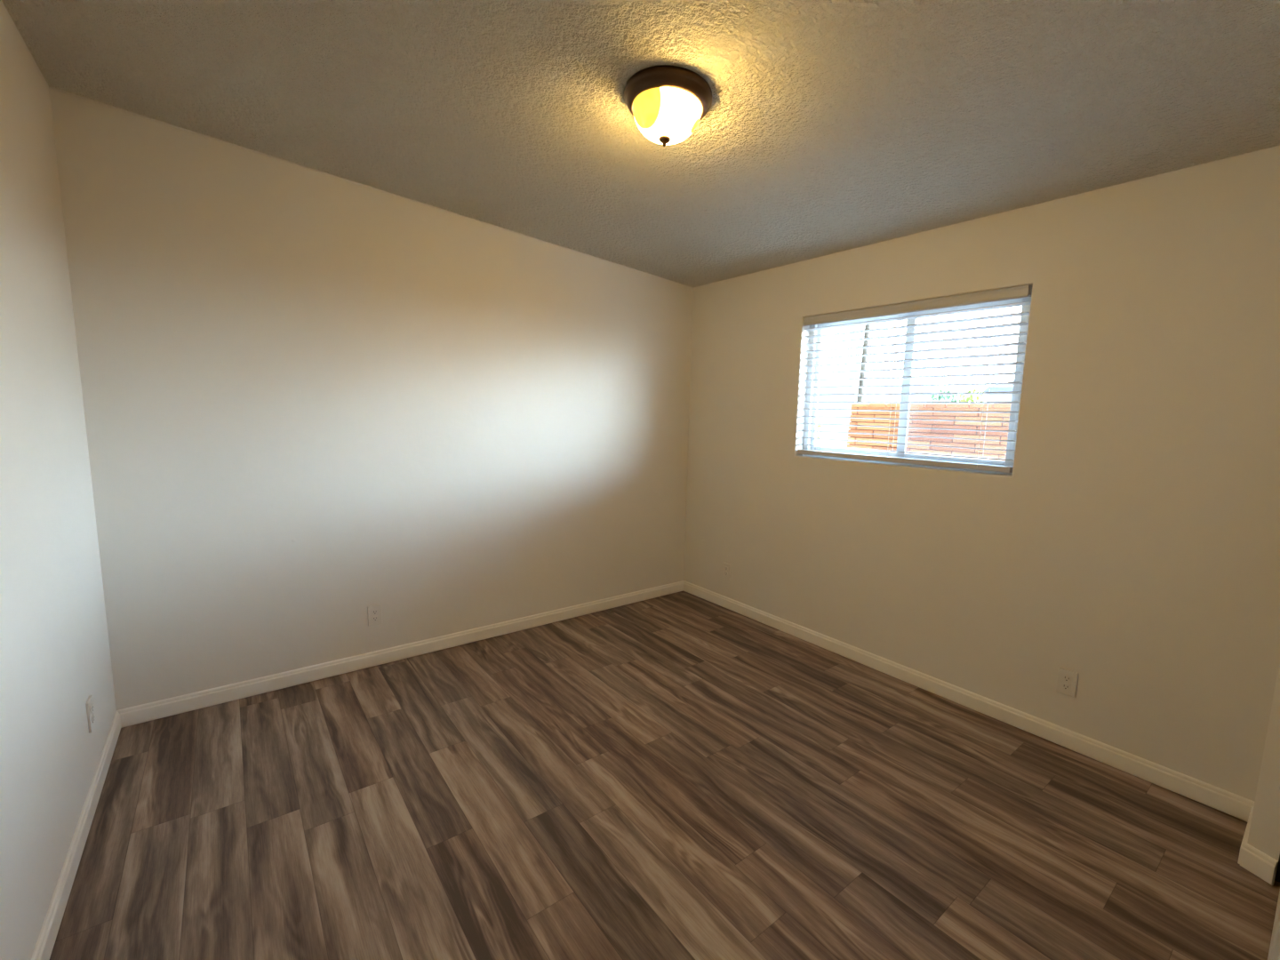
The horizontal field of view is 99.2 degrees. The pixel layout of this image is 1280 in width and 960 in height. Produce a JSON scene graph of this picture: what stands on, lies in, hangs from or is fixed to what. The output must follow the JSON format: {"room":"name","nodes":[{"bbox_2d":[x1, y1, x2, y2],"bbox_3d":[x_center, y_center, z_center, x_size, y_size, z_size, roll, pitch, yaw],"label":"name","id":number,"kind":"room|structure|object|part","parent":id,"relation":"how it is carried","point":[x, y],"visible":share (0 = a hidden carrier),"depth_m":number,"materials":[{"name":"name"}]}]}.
{"room":"empty bedroom","nodes":[
{"label":"empty bedroom","id":0,"kind":"room"},
{"bbox_2d":[0,0,116,959],"bbox_3d":[-1.134,0.029,0.611,0.140,2.706,4.200,-4,9,-37],"label":"wall","id":1,"kind":"structure","parent":0,"point":[55,651],"depth_m":1.69,"materials":[{"name":"paint"}]},
{"bbox_2d":[31,711,121,959],"bbox_3d":[-1.377,1.272,1.185,0.012,0.086,3.257,-4,9,-37],"label":"baseboard","id":2,"kind":"structure","parent":1,"relation":"attached to","point":[46,940],"depth_m":1.72,"materials":[{"name":"paint"}]},
{"bbox_2d":[85,695,95,733],"bbox_3d":[-2.053,0.874,2.038,0.011,0.116,0.072,-4,9,-37],"label":"electrical outlet","id":3,"kind":"object","parent":1,"relation":"attached to","point":[90,710],"visible":1,"depth_m":2.02,"materials":[{"name":"paint"}]},
{"bbox_2d":[91,713,95,722],"bbox_3d":[-2.050,0.893,2.043,0.003,0.028,0.034,-4,9,-37],"label":"socket","id":4,"kind":"object","parent":3,"relation":"attached to","point":[92,715],"depth_m":2.04,"materials":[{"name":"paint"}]},
{"bbox_2d":[48,87,693,710],"bbox_3d":[-1.020,-0.324,3.399,3.719,2.706,0.142,-4,9,-37],"label":"wall","id":5,"kind":"structure","parent":0,"point":[312,400],"depth_m":2.86,"materials":[{"name":"paint"}]},
{"bbox_2d":[367,603,382,626],"bbox_3d":[-1.503,0.766,3.090,0.072,0.116,0.011,-4,9,-37],"label":"electrical outlet","id":6,"kind":"object","parent":5,"relation":"attached to","point":[374,612],"visible":1,"depth_m":3.09,"materials":[{"name":"plastic"}]},
{"bbox_2d":[371,608,377,615],"bbox_3d":[-1.501,0.748,3.084,0.034,0.028,0.003,-4,9,-37],"label":"socket","id":7,"kind":"object","parent":6,"relation":"attached to","point":[374,612],"depth_m":3.08,"materials":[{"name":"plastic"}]},
{"bbox_2d":[371,616,378,621],"bbox_3d":[-1.502,0.786,3.089,0.034,0.028,0.003,-4,9,-37],"label":"socket","id":8,"kind":"object","parent":6,"relation":"attached to","point":[373,618],"depth_m":3.09,"materials":[{"name":"plastic"}]},
{"bbox_2d":[116,580,684,727],"bbox_3d":[-1.001,0.983,3.505,3.438,0.086,0.012,-4,9,-37],"label":"baseboard","id":9,"kind":"structure","parent":5,"relation":"attached to","point":[150,711],"depth_m":3.07,"materials":[{"name":"paint"}]},
{"bbox_2d":[1,0,1279,287],"bbox_3d":[0.276,-1.370,1.579,3.719,0.436,4.340,-4,9,-37],"label":"ceiling","id":10,"kind":"structure","parent":0,"point":[828,126],"depth_m":1.90,"materials":[{"name":"white paint"}]},
{"bbox_2d":[624,64,711,146],"bbox_3d":[0.095,-1.249,1.889,0.303,0.183,0.303,2,7,8],"label":"ceiling lamp","id":11,"kind":"object","parent":10,"relation":"attached to","point":[667,103],"visible":1,"depth_m":1.80,"materials":[{"name":"white glass"}]},
{"bbox_3d":[0.090,-1.242,1.887,0.235,0.116,0.235,1,6,-38],"label":"lamp shade","id":12,"kind":"part","parent":11,"relation":"part of","materials":[{"name":"white glass"}]},
{"bbox_2d":[49,591,1279,959],"bbox_3d":[0.219,1.354,1.927,3.719,0.200,4.340,-4,9,-37],"label":"floor","id":13,"kind":"structure","parent":0,"point":[682,775],"depth_m":1.97,"materials":[{"name":"laminate"}]},
{"bbox_2d":[683,144,1279,800],"bbox_3d":[1.714,-0.054,2.782,0.140,2.440,4.200,-4,9,-37],"label":"wall","id":14,"kind":"structure","parent":0,"point":[1130,546],"depth_m":2.41,"materials":[{"name":"paint"}]},
{"bbox_2d":[722,562,730,579],"bbox_3d":[0.656,0.689,4.130,0.011,0.116,0.072,-4,9,-37],"label":"electrical outlet","id":15,"kind":"object","parent":14,"relation":"attached to","point":[726,567],"visible":1,"depth_m":4.12,"materials":[{"name":"paint"}]},
{"bbox_2d":[802,296,1031,474],"bbox_3d":[1.489,-0.533,3.096,0.058,0.884,1.244,-4,9,-37],"label":"window","id":16,"kind":"structure","parent":14,"relation":"in","point":[1015,397],"depth_m":3.06,"materials":[{"name":"plastic"}]},
{"bbox_3d":[1.331,-0.566,3.321,0.022,0.809,0.616,-4,9,-37],"label":"sash","id":17,"kind":"part","parent":16,"relation":"part of","materials":[{"name":"plastic"}]},
{"bbox_2d":[797,284,1031,472],"bbox_3d":[1.427,-0.536,3.051,0.063,0.870,1.227,-4,9,-37],"label":"window blind","id":18,"kind":"object","parent":16,"relation":"attached to","point":[1023,291],"visible":0.95,"depth_m":2.92,"materials":[{"name":"white plastic"}]},
{"bbox_3d":[1.147,-0.575,3.422,0.056,0.814,0.002,-4,9,-37],"label":"ladder cord","id":19,"kind":"part","parent":18,"relation":"part of","materials":[{"name":"white fabric"}]},
{"bbox_3d":[1.430,-0.522,3.054,0.056,0.814,0.002,-4,9,-37],"label":"ladder cord","id":20,"kind":"part","parent":18,"relation":"part of","materials":[{"name":"white fabric"}]},
{"bbox_3d":[1.422,-0.118,3.105,0.052,0.028,1.223,-4,9,-37],"label":"rail","id":21,"kind":"part","parent":18,"relation":"part of","materials":[{"name":"white plastic"}]},
{"bbox_3d":[1.713,-0.469,2.685,0.056,0.814,0.002,-4,9,-37],"label":"ladder cord","id":22,"kind":"part","parent":18,"relation":"part of","materials":[{"name":"white fabric"}]},
{"bbox_3d":[1.656,-0.499,2.854,0.013,0.809,0.577,-4,9,-37],"label":"sash","id":23,"kind":"part","parent":16,"relation":"part of","materials":[{"name":"plastic"}]},
{"bbox_2d":[683,580,1278,885],"bbox_3d":[1.208,1.076,3.144,0.364,0.086,3.249,-4,9,-37],"label":"baseboard","id":24,"kind":"structure","parent":14,"relation":"attached to","point":[1252,859],"depth_m":2.53,"materials":[{"name":"paint"}]},
{"bbox_2d":[1056,667,1078,697],"bbox_3d":[1.931,0.916,2.465,0.011,0.116,0.072,-4,9,-37],"label":"electrical outlet","id":25,"kind":"object","parent":14,"relation":"attached to","point":[1067,680],"visible":1,"depth_m":2.46,"materials":[{"name":"plastic"}]},
{"bbox_2d":[1061,682,1071,690],"bbox_3d":[1.927,0.936,2.466,0.003,0.028,0.034,-4,9,-37],"label":"socket","id":26,"kind":"object","parent":25,"relation":"attached to","point":[1065,686],"depth_m":2.46,"materials":[{"name":"plastic"}]},
{"bbox_2d":[1062,674,1071,682],"bbox_3d":[1.928,0.897,2.461,0.003,0.028,0.034,-4,9,-37],"label":"socket","id":27,"kind":"object","parent":25,"relation":"attached to","point":[1066,678],"depth_m":2.46,"materials":[{"name":"plastic"}]},
{"bbox_2d":[1247,661,1279,861],"bbox_3d":[2.199,0.075,1.743,0.353,2.466,0.070,-4,9,-37],"label":"wall","id":28,"kind":"structure","parent":0,"point":[1264,833],"depth_m":1.77,"materials":[{"name":"paint"}]},
{"bbox_2d":[1274,854,1279,882],"bbox_3d":[1.565,0.109,0.718,2.600,2.633,0.788,-4,9,-37],"label":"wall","id":29,"kind":"structure","parent":0,"point":[1277,874],"depth_m":1.78,"materials":[{"name":"black"}]},
{"bbox_3d":[0.910,0.077,0.616,3.116,2.695,0.126,-4,9,-37],"label":"wall","id":30,"kind":"structure","parent":0,"visible":0},
{"bbox_2d":[1267,890,1279,959],"bbox_3d":[1.349,0.358,1.032,1.800,2.039,0.070,-4,9,-37],"label":"door","id":31,"kind":"structure","parent":30,"relation":"in","point":[1274,951],"depth_m":1.11,"materials":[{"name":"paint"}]},
{"label":"outside","id":32,"kind":"structure","parent":0,"visible":0},
{"bbox_3d":[15.238,-2.320,34.509,59.859,0.150,90.000,-4,9,-37],"label":"patio","id":33,"kind":"object","parent":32,"visible":0},
{"bbox_2d":[816,424,823,445],"bbox_3d":[3.366,-0.316,10.422,0.060,1.490,0.170,-4,9,-37],"label":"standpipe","id":34,"kind":"object","parent":33,"relation":"on","point":[818,426],"visible":0.3,"depth_m":10.32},
{"bbox_2d":[856,324,870,401],"bbox_3d":[5.753,-3.696,13.572,0.170,7.500,1.802,-4,9,-37],"label":"utility pole","id":35,"kind":"object","parent":33,"relation":"on","point":[860,390],"visible":0.02,"depth_m":13.74,"materials":[{"name":"grey wood"}]},
{"bbox_2d":[816,361,967,448],"bbox_3d":[6.100,-3.149,23.137,7.800,4.000,11.500,-4,9,-37],"label":"neighbouring house","id":36,"kind":"structure","parent":33,"relation":"on","point":[870,374],"depth_m":17.57,"materials":[{"name":"paint"}]},
{"bbox_2d":[846,403,1011,461],"bbox_3d":[4.999,0.286,4.652,0.218,1.853,7.254,-4,9,-37],"label":"fence","id":37,"kind":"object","parent":33,"relation":"on","point":[970,416],"depth_m":6.40,"materials":[{"name":"brown wood"}]},
{"bbox_2d":[926,385,967,401],"bbox_3d":[6.307,-0.814,11.336,0.974,2.380,1.040,-4,9,-37],"label":"bush","id":38,"kind":"object","parent":33,"relation":"on","point":[940,397],"visible":0.06,"depth_m":11.19,"materials":[{"name":"green plant"}]},
{"bbox_2d":[956,386,987,401],"bbox_3d":[5.789,-0.537,9.686,0.946,2.228,0.748,-4,9,-37],"label":"bush","id":39,"kind":"object","parent":33,"relation":"on","point":[970,398],"visible":0.08,"depth_m":9.49,"materials":[{"name":"green plant"}]},
{"bbox_2d":[983,380,1013,401],"bbox_3d":[24.574,-3.408,28.575,9.000,3.900,9.000,-4,9,-37],"label":"building","id":40,"kind":"structure","parent":33,"relation":"on","point":[996,388],"depth_m":29.07,"materials":[{"name":"paint"}]}
]}

